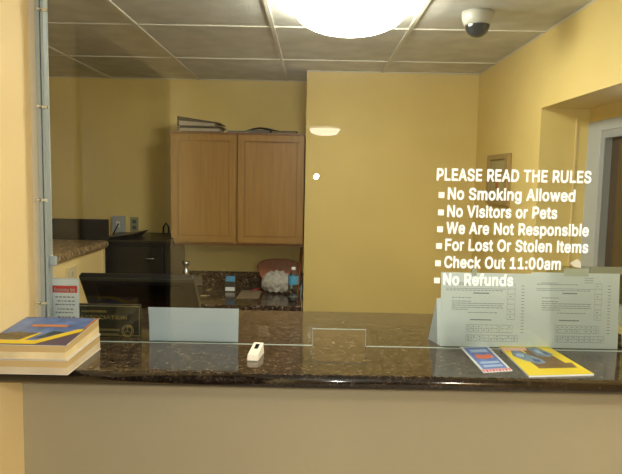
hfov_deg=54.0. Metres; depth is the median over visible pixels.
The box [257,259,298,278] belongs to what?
wooden tray
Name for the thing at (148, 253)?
filing cabinet
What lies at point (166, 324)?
folded paper
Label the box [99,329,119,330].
print
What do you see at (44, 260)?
window
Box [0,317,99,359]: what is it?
book
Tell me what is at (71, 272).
wall outlet
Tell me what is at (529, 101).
wall
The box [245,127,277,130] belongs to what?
loose paper
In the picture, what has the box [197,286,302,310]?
countertop
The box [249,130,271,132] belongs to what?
folder
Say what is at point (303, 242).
trim
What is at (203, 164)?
upper cabinet
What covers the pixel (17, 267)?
wall
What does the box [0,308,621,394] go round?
countertop
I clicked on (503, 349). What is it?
leaflet
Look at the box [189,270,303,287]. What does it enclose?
backsplash
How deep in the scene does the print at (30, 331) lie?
1.54 m
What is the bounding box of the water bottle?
[288,267,298,301]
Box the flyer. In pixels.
[460,347,512,372]
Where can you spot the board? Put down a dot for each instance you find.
(62, 229)
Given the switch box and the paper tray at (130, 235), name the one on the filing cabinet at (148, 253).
the paper tray at (130, 235)
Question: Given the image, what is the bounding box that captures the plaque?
[79,303,141,336]
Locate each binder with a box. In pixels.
[177,116,226,129]
[178,127,224,131]
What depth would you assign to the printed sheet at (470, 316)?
1.75 m
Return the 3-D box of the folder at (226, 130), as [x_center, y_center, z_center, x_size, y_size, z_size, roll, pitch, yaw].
[-0.438,-0.644,3.764,0.153,0.012,0.173,1,5,0]
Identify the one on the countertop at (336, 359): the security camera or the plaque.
the plaque
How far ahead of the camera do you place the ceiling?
2.81 m
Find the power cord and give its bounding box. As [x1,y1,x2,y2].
[162,223,169,232]
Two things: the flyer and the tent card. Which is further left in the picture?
the tent card
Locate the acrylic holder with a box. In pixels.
[592,266,621,347]
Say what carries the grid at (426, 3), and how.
attached to the ceiling
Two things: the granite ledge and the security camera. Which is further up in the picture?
the security camera
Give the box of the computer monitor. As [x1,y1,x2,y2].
[79,273,200,307]
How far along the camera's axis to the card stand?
1.76 m
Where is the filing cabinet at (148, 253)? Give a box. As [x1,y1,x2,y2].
[105,232,184,274]
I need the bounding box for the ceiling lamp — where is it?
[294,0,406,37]
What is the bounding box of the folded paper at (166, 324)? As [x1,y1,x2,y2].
[147,307,238,342]
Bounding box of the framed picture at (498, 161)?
[485,153,511,205]
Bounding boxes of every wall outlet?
[66,265,76,277]
[130,217,138,231]
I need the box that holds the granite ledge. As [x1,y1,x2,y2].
[52,239,108,263]
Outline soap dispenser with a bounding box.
[182,260,190,274]
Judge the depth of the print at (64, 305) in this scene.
1.76 m
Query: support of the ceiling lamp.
attached to the ceiling
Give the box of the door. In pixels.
[580,116,621,326]
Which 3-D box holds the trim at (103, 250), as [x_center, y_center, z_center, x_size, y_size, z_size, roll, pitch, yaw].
[-1.243,0.633,3.464,0.152,1.149,0.030,1,5,0]
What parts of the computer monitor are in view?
panel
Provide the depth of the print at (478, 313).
1.75 m
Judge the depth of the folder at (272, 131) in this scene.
3.68 m
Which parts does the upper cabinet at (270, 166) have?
rail, panel moulding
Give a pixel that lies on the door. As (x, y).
(602, 211)
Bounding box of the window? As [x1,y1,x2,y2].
[28,0,621,351]
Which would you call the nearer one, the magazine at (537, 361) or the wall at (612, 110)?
the magazine at (537, 361)
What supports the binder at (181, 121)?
on the binder at (187, 129)
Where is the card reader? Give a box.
[247,342,263,360]
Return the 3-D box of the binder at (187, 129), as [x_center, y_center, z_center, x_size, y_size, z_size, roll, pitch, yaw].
[-0.675,-0.658,3.789,0.259,0.026,0.225,1,5,0]
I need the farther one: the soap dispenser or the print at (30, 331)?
the soap dispenser
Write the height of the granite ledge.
0.042 m
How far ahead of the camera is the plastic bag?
3.84 m
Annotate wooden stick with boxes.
[298,247,302,293]
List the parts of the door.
sash, pane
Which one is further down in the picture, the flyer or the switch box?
the flyer
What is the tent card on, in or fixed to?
on the countertop at (336, 359)
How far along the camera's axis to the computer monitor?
2.29 m
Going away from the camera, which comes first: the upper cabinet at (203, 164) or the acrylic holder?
the acrylic holder
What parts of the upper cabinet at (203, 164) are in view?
rail, panel moulding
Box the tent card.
[428,298,440,344]
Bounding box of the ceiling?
[47,0,592,80]
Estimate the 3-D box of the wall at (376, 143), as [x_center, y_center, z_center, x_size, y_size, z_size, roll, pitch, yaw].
[0.616,0.099,3.943,1.316,2.190,0.500,1,5,0]
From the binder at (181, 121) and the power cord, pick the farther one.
the power cord
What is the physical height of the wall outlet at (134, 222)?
0.100 m
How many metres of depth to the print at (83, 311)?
1.79 m
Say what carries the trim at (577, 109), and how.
attached to the wall at (529, 101)
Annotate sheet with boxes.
[236,290,261,298]
[440,268,533,346]
[532,268,619,348]
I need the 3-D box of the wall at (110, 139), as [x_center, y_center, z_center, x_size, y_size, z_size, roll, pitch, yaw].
[-1.164,0.048,4.139,2.246,2.190,0.120,1,5,0]
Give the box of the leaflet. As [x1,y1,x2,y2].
[501,348,526,350]
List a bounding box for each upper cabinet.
[170,131,237,243]
[237,132,305,244]
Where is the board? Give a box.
[52,218,108,239]
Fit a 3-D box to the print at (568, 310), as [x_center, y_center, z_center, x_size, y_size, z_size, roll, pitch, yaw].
[0.752,0.210,1.753,0.214,0.186,0.012,1,5,0]
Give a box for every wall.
[0,0,35,473]
[22,383,621,473]
[49,77,306,271]
[53,249,101,302]
[303,72,479,313]
[471,0,621,337]
[590,101,621,121]
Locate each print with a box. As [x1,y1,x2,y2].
[0,317,98,345]
[55,296,74,317]
[82,310,105,312]
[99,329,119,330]
[99,333,118,335]
[447,280,523,341]
[536,278,610,342]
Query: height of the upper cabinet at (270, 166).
0.676 m
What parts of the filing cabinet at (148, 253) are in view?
drawer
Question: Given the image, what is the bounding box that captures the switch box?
[112,216,125,232]
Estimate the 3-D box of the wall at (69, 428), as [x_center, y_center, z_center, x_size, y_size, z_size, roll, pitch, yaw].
[0.901,0.885,1.755,3.378,1.043,0.140,1,5,0]
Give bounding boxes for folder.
[226,130,248,132]
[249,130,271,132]
[272,131,297,133]
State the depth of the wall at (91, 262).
3.12 m
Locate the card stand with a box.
[52,278,78,317]
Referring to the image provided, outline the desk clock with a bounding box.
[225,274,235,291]
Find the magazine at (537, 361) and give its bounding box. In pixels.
[498,346,593,376]
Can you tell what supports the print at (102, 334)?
on the plaque
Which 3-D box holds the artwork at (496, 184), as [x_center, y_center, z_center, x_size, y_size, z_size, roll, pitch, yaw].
[0.965,-0.293,3.160,0.002,0.110,0.100,1,5,0]
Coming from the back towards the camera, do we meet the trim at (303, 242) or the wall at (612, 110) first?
the trim at (303, 242)
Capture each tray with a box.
[109,223,147,239]
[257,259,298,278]
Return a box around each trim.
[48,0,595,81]
[102,248,104,272]
[175,242,303,246]
[568,109,578,267]
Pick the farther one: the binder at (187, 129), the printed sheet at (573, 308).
the binder at (187, 129)
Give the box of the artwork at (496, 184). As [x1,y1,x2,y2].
[494,170,500,190]
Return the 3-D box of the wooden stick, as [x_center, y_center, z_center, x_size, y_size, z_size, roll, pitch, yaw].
[-0.071,0.199,3.926,0.018,0.313,0.196,2,5,6]
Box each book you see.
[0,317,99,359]
[0,334,100,374]
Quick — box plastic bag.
[261,270,292,292]
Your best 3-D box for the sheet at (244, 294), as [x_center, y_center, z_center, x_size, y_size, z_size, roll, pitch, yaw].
[-0.382,0.357,3.811,0.137,0.002,0.281,1,5,0]
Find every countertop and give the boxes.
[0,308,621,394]
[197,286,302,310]
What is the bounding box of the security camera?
[462,8,493,37]
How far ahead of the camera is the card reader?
1.60 m

